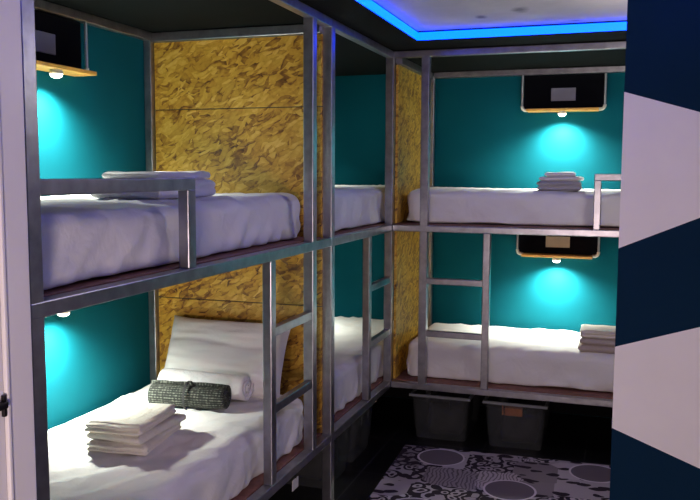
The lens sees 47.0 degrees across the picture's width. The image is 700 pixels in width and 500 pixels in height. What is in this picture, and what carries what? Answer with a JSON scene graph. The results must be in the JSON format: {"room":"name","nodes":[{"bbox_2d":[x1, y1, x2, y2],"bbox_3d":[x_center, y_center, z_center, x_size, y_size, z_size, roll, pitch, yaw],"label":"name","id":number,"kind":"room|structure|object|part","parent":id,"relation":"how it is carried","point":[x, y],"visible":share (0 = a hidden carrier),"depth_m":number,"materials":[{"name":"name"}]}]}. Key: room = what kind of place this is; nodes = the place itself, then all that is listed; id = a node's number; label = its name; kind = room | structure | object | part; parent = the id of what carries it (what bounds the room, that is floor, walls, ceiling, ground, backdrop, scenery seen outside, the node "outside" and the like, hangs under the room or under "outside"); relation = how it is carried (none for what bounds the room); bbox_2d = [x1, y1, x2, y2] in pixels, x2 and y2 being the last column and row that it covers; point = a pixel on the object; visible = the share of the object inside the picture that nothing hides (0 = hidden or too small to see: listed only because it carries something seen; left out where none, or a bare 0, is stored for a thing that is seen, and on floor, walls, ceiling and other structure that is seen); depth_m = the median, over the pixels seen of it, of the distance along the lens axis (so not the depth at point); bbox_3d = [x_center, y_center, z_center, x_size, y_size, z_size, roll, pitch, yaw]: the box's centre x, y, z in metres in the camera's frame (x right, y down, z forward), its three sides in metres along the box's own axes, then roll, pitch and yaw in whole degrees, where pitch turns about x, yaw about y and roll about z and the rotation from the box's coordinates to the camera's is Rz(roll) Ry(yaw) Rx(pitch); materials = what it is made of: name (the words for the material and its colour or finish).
{"room":"dormitory","nodes":[
{"label":"dormitory","id":0,"kind":"room"},
{"bbox_2d":[36,23,149,429],"bbox_3d":[-1.114,-0.017,4.355,0.100,2.600,4.315,2,6,19],"label":"wall","id":1,"kind":"structure","parent":0,"point":[97,355],"depth_m":3.87,"materials":[{"name":"teal paint"}]},
{"bbox_2d":[58,311,69,316],"bbox_3d":[-1.280,0.158,3.519,0.126,0.264,0.572,2,6,19],"label":"reading lamp","id":2,"kind":"object","parent":1,"relation":"attached to","point":[64,314],"visible":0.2,"depth_m":3.50,"materials":[{"name":"white glass"}]},
{"bbox_2d":[298,0,626,50],"bbox_3d":[-0.168,-0.963,1.913,3.180,0.057,7.950,2,6,19],"label":"trim","id":3,"kind":"structure","parent":1,"relation":"attached to","point":[352,14],"depth_m":4.40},
{"bbox_2d":[268,396,611,499],"bbox_3d":[-0.180,1.554,2.154,3.380,0.100,8.150,2,6,19],"label":"floor","id":4,"kind":"structure","parent":0,"point":[390,424],"depth_m":5.15,"materials":[{"name":"black tile"}]},
{"bbox_2d":[20,0,331,499],"bbox_3d":[-0.923,0.173,3.164,1.029,2.448,2.155,2,6,19],"label":"bunk bed","id":5,"kind":"object","parent":4,"relation":"on","point":[246,112],"visible":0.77,"depth_m":3.95,"materials":[{"name":"metal"}]},
{"bbox_3d":[-0.797,0.285,2.016,0.050,2.446,0.050,2,6,19],"label":"post","id":6,"kind":"part","parent":5,"relation":"part of","materials":[{"name":"metal"}]},
{"bbox_2d":[35,10,96,77],"bbox_3d":[-1.275,-0.873,3.420,0.126,0.285,0.572,2,6,19],"label":"shelf","id":7,"kind":"object","parent":5,"relation":"attached to","point":[57,39],"visible":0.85,"depth_m":3.52,"materials":[{"name":"brown wood"}]},
{"bbox_3d":[-1.310,-0.885,3.431,0.008,0.088,0.164,2,6,19],"label":"socket plate","id":8,"kind":"part","parent":7,"relation":"part of","materials":[{"name":"white plastic"}]},
{"bbox_3d":[-1.247,-0.746,3.423,0.052,0.032,0.052,2,6,19],"label":"bulb","id":9,"kind":"part","parent":7,"relation":"part of","materials":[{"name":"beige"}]},
{"bbox_3d":[-1.324,-0.899,3.434,0.022,0.231,0.534,2,6,19],"label":"panel","id":10,"kind":"part","parent":7,"relation":"part of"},
{"bbox_3d":[-1.385,-1.017,3.208,0.042,0.042,2.135,2,6,19],"label":"wall rail","id":11,"kind":"part","parent":5,"relation":"part of","materials":[{"name":"metal"}]},
{"bbox_3d":[-0.662,-0.189,2.357,0.040,0.042,0.772,2,6,19],"label":"guard rail","id":12,"kind":"part","parent":5,"relation":"part of","materials":[{"name":"metal"}]},
{"bbox_3d":[-1.054,0.087,4.314,0.042,2.400,0.042,2,6,19],"label":"post","id":13,"kind":"part","parent":5,"relation":"part of","materials":[{"name":"metal"}]},
{"bbox_2d":[40,193,300,289],"bbox_3d":[-0.948,-0.099,3.150,0.976,0.224,2.086,2,6,19],"label":"mattress","id":14,"kind":"object","parent":5,"relation":"on","point":[84,237],"visible":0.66,"depth_m":2.64,"materials":[{"name":"white fabric"}]},
{"bbox_2d":[90,179,215,199],"bbox_3d":[-0.753,-0.242,3.139,0.307,0.078,0.470,2,6,16],"label":"folded towel","id":15,"kind":"object","parent":14,"relation":"on","point":[203,187],"visible":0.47,"depth_m":2.96,"materials":[{"name":"white fabric"}]},
{"bbox_2d":[102,171,209,178],"bbox_3d":[-0.763,-0.297,3.202,0.266,0.036,0.385,2,6,20],"label":"folded towel","id":16,"kind":"object","parent":15,"relation":"on","point":[109,174],"visible":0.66,"depth_m":3.06,"materials":[{"name":"white fabric"}]},
{"bbox_3d":[-0.921,-1.034,3.049,1.022,0.022,2.135,2,6,19],"label":"roof panel","id":17,"kind":"part","parent":5,"relation":"part of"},
{"bbox_2d":[48,383,303,499],"bbox_3d":[-0.949,0.896,3.222,0.944,0.230,2.032,2,6,19],"label":"mattress","id":18,"kind":"object","parent":5,"relation":"on","point":[215,454],"visible":0.62,"depth_m":3.19,"materials":[{"name":"white fabric"}]},
{"bbox_2d":[86,422,180,455],"bbox_3d":[-0.878,0.757,3.303,0.263,0.047,0.368,1,6,11],"label":"folded towel","id":19,"kind":"object","parent":18,"relation":"on","point":[97,445],"visible":0.55,"depth_m":3.14,"materials":[{"name":"beige fabric"}]},
{"bbox_2d":[86,413,185,444],"bbox_3d":[-0.870,0.720,3.307,0.253,0.039,0.364,2,6,19],"label":"folded towel","id":20,"kind":"object","parent":19,"relation":"on","point":[176,418],"visible":0.52,"depth_m":3.17,"materials":[{"name":"beige fabric"}]},
{"bbox_2d":[84,401,175,435],"bbox_3d":[-0.890,0.683,3.290,0.253,0.049,0.336,2,6,13],"label":"folded towel","id":21,"kind":"object","parent":20,"relation":"on","point":[126,418],"visible":1,"depth_m":3.22,"materials":[{"name":"beige fabric"}]},
{"bbox_2d":[147,380,230,409],"bbox_3d":[-0.755,0.679,3.772,0.387,0.140,0.136,1,6,12],"label":"rolled towel","id":22,"kind":"object","parent":18,"relation":"on","point":[184,394],"visible":0.98,"depth_m":3.74,"materials":[{"name":"fabric"}]},
{"bbox_2d":[157,368,253,400],"bbox_3d":[-0.710,0.655,3.951,0.484,0.125,0.144,2,6,19],"label":"sheet","id":23,"kind":"object","parent":18,"relation":"on","point":[242,388],"visible":0.55,"depth_m":3.89,"materials":[{"name":"white fabric"}]},
{"bbox_2d":[164,315,290,398],"bbox_3d":[-0.642,0.548,4.078,0.680,0.365,0.210,2,6,19],"label":"pillow","id":24,"kind":"object","parent":18,"relation":"on","point":[226,347],"visible":0.7,"depth_m":4.03,"materials":[{"name":"white fabric"}]},
{"bbox_3d":[-0.458,0.056,2.995,0.048,0.042,2.155,2,6,19],"label":"rail","id":25,"kind":"part","parent":5,"relation":"part of","materials":[{"name":"metal"}]},
{"bbox_3d":[-0.547,-0.071,2.712,0.040,0.265,0.050,2,6,19],"label":"guard rail post","id":26,"kind":"part","parent":5,"relation":"part of","materials":[{"name":"metal"}]},
{"bbox_3d":[-0.581,-1.088,4.049,0.938,0.046,0.040,2,6,19],"label":"rail","id":27,"kind":"part","parent":5,"relation":"part of","materials":[{"name":"metal"}]},
{"bbox_3d":[-0.578,-0.893,4.079,0.936,0.344,0.016,2,6,19],"label":"panel","id":28,"kind":"part","parent":5,"relation":"part of","materials":[{"name":"yellow wood"}]},
{"bbox_3d":[-0.581,-0.226,4.143,0.936,0.986,0.016,2,6,19],"label":"panel","id":29,"kind":"part","parent":5,"relation":"part of","materials":[{"name":"yellow wood"}]},
{"bbox_3d":[-0.584,0.591,4.221,0.936,0.647,0.016,2,6,19],"label":"panel","id":30,"kind":"part","parent":5,"relation":"part of","materials":[{"name":"yellow wood"}]},
{"bbox_3d":[-0.462,1.052,3.090,0.048,0.042,2.155,2,6,19],"label":"rail","id":31,"kind":"part","parent":5,"relation":"part of","materials":[{"name":"metal"}]},
{"bbox_2d":[292,475,297,491],"bbox_3d":[-0.252,1.058,3.709,0.006,0.086,0.070,2,6,19],"label":"tag","id":32,"kind":"object","parent":5,"relation":"hanging from","point":[295,481],"visible":0.8,"depth_m":3.71,"materials":[{"name":"white paper"}]},
{"bbox_3d":[-0.451,-1.006,2.893,0.045,0.041,2.155,2,6,19],"label":"rail","id":33,"kind":"part","parent":5,"relation":"part of","materials":[{"name":"metal"}]},
{"bbox_3d":[-0.188,-0.052,3.795,0.050,2.108,0.050,2,6,19],"label":"post","id":34,"kind":"part","parent":5,"relation":"part of","materials":[{"name":"metal"}]},
{"bbox_2d":[158,19,400,499],"bbox_3d":[-0.250,-0.013,5.149,1.029,2.448,2.054,2,6,19],"label":"bunk bed","id":35,"kind":"object","parent":4,"relation":"on","point":[346,52],"visible":0.4,"depth_m":4.61,"materials":[{"name":"metal"}]},
{"bbox_3d":[-0.248,-1.221,5.035,1.022,0.022,2.034,2,6,19],"label":"roof panel","id":36,"kind":"part","parent":35,"relation":"part of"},
{"bbox_3d":[-0.108,0.094,4.048,0.050,2.446,0.050,2,6,19],"label":"post","id":37,"kind":"part","parent":35,"relation":"part of","materials":[{"name":"metal"}]},
{"bbox_3d":[0.210,0.865,5.075,0.048,0.042,2.054,2,6,19],"label":"rail","id":38,"kind":"part","parent":35,"relation":"part of","materials":[{"name":"metal"}]},
{"bbox_2d":[334,316,393,414],"bbox_3d":[-0.262,0.700,5.238,0.958,0.244,1.952,2,6,19],"label":"mattress","id":39,"kind":"object","parent":35,"relation":"on","point":[347,331],"visible":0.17,"depth_m":4.99,"materials":[{"name":"white fabric"}]},
{"bbox_3d":[0.221,-1.193,4.878,0.045,0.041,2.054,2,6,19],"label":"rail","id":40,"kind":"part","parent":35,"relation":"part of","materials":[{"name":"metal"}]},
{"bbox_2d":[335,185,394,230],"bbox_3d":[-0.261,-0.292,5.145,0.936,0.236,1.930,2,6,19],"label":"mattress","id":41,"kind":"object","parent":35,"relation":"on","point":[355,205],"visible":0.2,"depth_m":4.72,"materials":[{"name":"white fabric"}]},
{"bbox_3d":[0.215,-0.130,4.980,0.048,0.042,2.054,2,6,19],"label":"rail","id":42,"kind":"part","parent":35,"relation":"part of","materials":[{"name":"metal"}]},
{"bbox_3d":[0.248,-0.173,5.080,0.050,2.108,0.050,2,6,19],"label":"post","id":43,"kind":"part","parent":35,"relation":"part of","materials":[{"name":"metal"}]},
{"bbox_2d":[409,389,473,401],"bbox_3d":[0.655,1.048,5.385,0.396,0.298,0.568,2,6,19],"label":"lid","id":44,"kind":"object","parent":4,"relation":"on","point":[412,393],"visible":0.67,"depth_m":5.11,"materials":[{"name":"plastic"}]},
{"bbox_2d":[427,392,472,434],"bbox_3d":[0.675,1.082,5.383,0.242,0.219,0.440,2,6,19],"label":"storage box","id":45,"kind":"object","parent":4,"relation":"on","point":[445,416],"visible":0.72,"depth_m":5.21,"materials":[{"name":"dark grey plastic"}]},
{"bbox_2d":[368,445,610,499],"bbox_3d":[0.699,1.334,3.910,1.330,0.010,2.000,2,6,16],"label":"rug","id":46,"kind":"object","parent":4,"relation":"on","point":[417,472],"visible":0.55,"depth_m":4.50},
{"bbox_2d":[391,41,625,407],"bbox_3d":[1.428,-0.007,5.170,2.139,2.448,0.949,2,6,19],"label":"bunk bed","id":47,"kind":"object","parent":4,"relation":"on","point":[414,280],"visible":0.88,"depth_m":5.05,"materials":[{"name":"metal"}]},
{"bbox_3d":[0.429,0.295,5.562,0.016,0.990,0.891,2,6,19],"label":"panel","id":48,"kind":"part","parent":47,"relation":"part of","materials":[{"name":"yellow wood"}]},
{"bbox_3d":[0.434,-0.699,5.467,0.016,0.985,0.891,2,6,19],"label":"panel","id":49,"kind":"part","parent":47,"relation":"part of","materials":[{"name":"wood"}]},
{"bbox_3d":[0.441,-1.212,5.394,0.040,0.046,0.849,2,6,19],"label":"rail","id":50,"kind":"part","parent":47,"relation":"part of","materials":[{"name":"metal"}]},
{"bbox_3d":[0.462,-0.166,5.008,0.050,2.106,0.050,2,6,19],"label":"post","id":51,"kind":"part","parent":47,"relation":"part of","materials":[{"name":"metal"}]},
{"bbox_3d":[0.592,-0.059,5.927,0.033,2.400,0.042,2,6,19],"label":"post","id":52,"kind":"part","parent":47,"relation":"part of","materials":[{"name":"metal"}]},
{"bbox_3d":[1.280,0.892,4.828,2.139,0.039,0.048,2,6,19],"label":"rail","id":53,"kind":"part","parent":47,"relation":"part of","materials":[{"name":"metal"}]},
{"bbox_3d":[1.285,-0.103,4.732,2.139,0.039,0.048,2,6,19],"label":"rail","id":54,"kind":"part","parent":47,"relation":"part of","materials":[{"name":"metal"}]},
{"bbox_3d":[1.289,-1.165,4.630,2.139,0.040,0.045,2,6,19],"label":"rail","id":55,"kind":"part","parent":47,"relation":"part of","materials":[{"name":"metal"}]},
{"bbox_2d":[406,323,614,391],"bbox_3d":[1.434,0.702,5.281,2.044,0.246,0.803,2,6,19],"label":"mattress","id":56,"kind":"object","parent":47,"relation":"on","point":[517,356],"visible":0.64,"depth_m":5.06,"materials":[{"name":"white fabric"}]},
{"bbox_2d":[578,342,614,353],"bbox_3d":[1.574,0.593,4.995,0.304,0.046,0.264,2,6,17],"label":"folded towel","id":57,"kind":"object","parent":56,"relation":"on","point":[583,348],"visible":0.31,"depth_m":4.89,"materials":[{"name":"beige fabric"}]},
{"bbox_2d":[579,337,614,346],"bbox_3d":[1.582,0.554,4.999,0.296,0.045,0.262,2,6,20],"label":"folded towel","id":58,"kind":"object","parent":57,"relation":"on","point":[585,341],"visible":0.43,"depth_m":4.90,"materials":[{"name":"beige fabric"}]},
{"bbox_2d":[580,324,615,339],"bbox_3d":[1.579,0.509,5.016,0.284,0.050,0.266,2,6,16],"label":"folded towel","id":59,"kind":"object","parent":58,"relation":"on","point":[586,331],"visible":0.61,"depth_m":4.93,"materials":[{"name":"beige fabric"}]},
{"bbox_2d":[407,187,620,227],"bbox_3d":[1.429,-0.283,5.188,2.047,0.225,0.753,2,6,19],"label":"mattress","id":60,"kind":"object","parent":47,"relation":"on","point":[456,205],"visible":0.62,"depth_m":4.96,"materials":[{"name":"white fabric"}]},
{"bbox_2d":[536,180,581,190],"bbox_3d":[1.313,-0.405,5.053,0.274,0.069,0.249,2,6,17],"label":"folded towel","id":61,"kind":"object","parent":60,"relation":"on","point":[543,185],"visible":0.96,"depth_m":4.95,"materials":[{"name":"grey fabric"}]},
{"bbox_2d":[539,176,583,180],"bbox_3d":[1.326,-0.448,5.053,0.255,0.034,0.232,2,6,21],"label":"folded towel","id":62,"kind":"object","parent":61,"relation":"on","point":[545,178],"visible":0.91,"depth_m":4.96,"materials":[{"name":"white fabric"}]},
{"bbox_2d":[544,172,575,176],"bbox_3d":[1.321,-0.476,5.064,0.196,0.031,0.205,2,6,14],"label":"folded towel","id":63,"kind":"object","parent":62,"relation":"on","point":[548,174],"visible":0.97,"depth_m":4.98,"materials":[{"name":"white fabric"}]},
{"bbox_3d":[1.436,-1.216,5.057,2.137,0.022,0.944,2,6,19],"label":"roof panel","id":64,"kind":"part","parent":47,"relation":"part of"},
{"bbox_3d":[1.600,-1.221,5.479,2.095,0.042,0.042,2,6,19],"label":"wall rail","id":65,"kind":"part","parent":47,"relation":"part of","materials":[{"name":"metal"}]},
{"bbox_2d":[516,235,599,262],"bbox_3d":[1.440,-0.037,5.600,0.572,0.246,0.126,2,6,19],"label":"reading lamp","id":66,"kind":"object","parent":47,"relation":"attached to","point":[556,248],"visible":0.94,"depth_m":5.62,"materials":[{"name":"brown wood"}]},
{"bbox_3d":[1.452,-0.057,5.633,0.164,0.078,0.008,2,6,19],"label":"socket plate","id":67,"kind":"part","parent":66,"relation":"part of","materials":[{"name":"beige plastic"}]},
{"bbox_3d":[1.457,-0.067,5.647,0.534,0.192,0.022,2,6,19],"label":"panel","id":68,"kind":"part","parent":66,"relation":"part of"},
{"bbox_2d":[521,72,606,115],"bbox_3d":[1.453,-1.056,5.500,0.572,0.290,0.126,2,6,19],"label":"reading lamp","id":69,"kind":"object","parent":47,"relation":"attached to","point":[561,94],"visible":1,"depth_m":5.52,"materials":[{"name":"brown wood"}]},
{"bbox_3d":[1.465,-1.069,5.534,0.164,0.088,0.008,2,6,19],"label":"socket plate","id":70,"kind":"part","parent":69,"relation":"part of","materials":[{"name":"white plastic"}]},
{"bbox_3d":[1.432,-0.260,4.667,0.040,0.286,0.040,2,6,19],"label":"guard rail post","id":71,"kind":"part","parent":47,"relation":"part of","materials":[{"name":"metal"}]},
{"bbox_3d":[1.857,-0.404,4.509,0.935,0.040,0.040,2,6,19],"label":"guard rail","id":72,"kind":"part","parent":47,"relation":"part of","materials":[{"name":"metal"}]},
{"bbox_2d":[482,396,549,408],"bbox_3d":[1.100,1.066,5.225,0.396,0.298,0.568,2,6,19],"label":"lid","id":73,"kind":"object","parent":4,"relation":"on","point":[485,400],"visible":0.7,"depth_m":4.95,"materials":[{"name":"plastic"}]},
{"bbox_2d":[502,405,522,416],"bbox_3d":[1.010,0.994,5.013,0.124,0.070,0.035,2,6,19],"label":"label","id":74,"kind":"object","parent":73,"relation":"attached to","point":[506,410],"visible":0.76,"depth_m":5.00,"materials":[{"name":"orange paper"}]},
{"bbox_2d":[500,398,543,443],"bbox_3d":[1.120,1.099,5.223,0.242,0.219,0.440,2,6,19],"label":"storage box","id":75,"kind":"object","parent":4,"relation":"on","point":[526,428],"visible":0.78,"depth_m":5.04,"materials":[{"name":"dark grey plastic"}]},
{"bbox_3d":[-0.301,1.123,4.561,0.568,0.298,0.396,2,6,19],"label":"storage box","id":76,"kind":"object","parent":4,"relation":"on","visible":0},
{"bbox_2d":[294,439,337,479],"bbox_3d":[-0.295,1.154,4.584,0.440,0.219,0.242,2,6,19],"label":"storage box","id":77,"kind":"object","parent":76,"relation":"in","point":[313,469],"visible":0.16,"depth_m":4.44,"materials":[{"name":"grey plastic"}]},
{"bbox_3d":[-0.167,1.086,4.957,0.568,0.298,0.396,2,6,19],"label":"storage box","id":78,"kind":"object","parent":4,"relation":"on","visible":0},
{"bbox_2d":[336,418,360,454],"bbox_3d":[-0.161,1.117,4.980,0.440,0.219,0.242,2,6,19],"label":"storage box","id":79,"kind":"object","parent":78,"relation":"in","point":[350,437],"visible":0.27,"depth_m":4.83,"materials":[{"name":"grey plastic"}]},
{"bbox_2d":[334,72,624,417],"bbox_3d":[1.161,-0.146,5.806,3.280,2.600,0.100,2,6,19],"label":"wall","id":80,"kind":"structure","parent":0,"point":[484,138],"depth_m":5.77,"materials":[{"name":"teal paint"}]},
{"bbox_2d":[382,387,612,417],"bbox_3d":[1.092,0.984,5.882,3.178,0.334,0.001,2,6,19],"label":"trim","id":81,"kind":"structure","parent":80,"relation":"attached to","point":[587,410],"depth_m":5.78,"materials":[{"name":"paint"}]},
{"bbox_2d":[373,0,627,30],"bbox_3d":[-0.168,-1.038,1.906,3.380,0.092,8.150,2,6,19],"label":"ceiling","id":82,"kind":"structure","parent":0,"point":[421,15],"depth_m":4.04,"materials":[{"name":"white paint"}]},
{"bbox_2d":[356,0,626,39],"bbox_3d":[0.236,-0.889,1.172,1.918,0.043,6.598,2,6,19],"label":"led strip","id":83,"kind":"object","parent":82,"relation":"attached to","point":[612,26],"visible":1,"depth_m":4.35,"materials":[{"name":"blue plastic"}]},
{"bbox_2d":[609,0,699,499],"bbox_3d":[1.395,0.175,2.948,0.795,2.508,0.100,2,6,19],"label":"wall partition","id":84,"kind":"structure","parent":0,"point":[655,443],"depth_m":2.97,"materials":[{"name":"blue paint"}]},
{"bbox_3d":[-1.469,0.379,0.193,0.100,2.600,3.635,2,6,19],"label":"wall","id":85,"kind":"structure","parent":0,"visible":0},
{"bbox_2d":[0,312,8,499],"bbox_3d":[-0.951,0.504,1.513,0.052,2.095,0.834,2,6,19],"label":"door","id":86,"kind":"structure","parent":85,"relation":"in","point":[4,405],"depth_m":1.89,"materials":[{"name":"white paint"}]},
{"bbox_3d":[-1.347,0.196,2.113,1.100,2.600,0.098,2,6,19],"label":"wall","id":87,"kind":"structure","parent":0,"visible":0},
{"bbox_2d":[0,119,13,499],"bbox_3d":[-0.821,0.468,1.915,0.040,2.100,0.011,2,6,19],"label":"trim","id":88,"kind":"structure","parent":87,"relation":"attached to","point":[3,286],"depth_m":1.88,"materials":[{"name":"white paint"}]},
{"bbox_2d":[0,0,36,499],"bbox_3d":[-0.808,0.290,1.946,0.034,2.450,0.084,2,6,19],"label":"trim","id":89,"kind":"structure","parent":87,"relation":"attached to","point":[11,71],"depth_m":1.91,"materials":[{"name":"white paint"}]}
]}

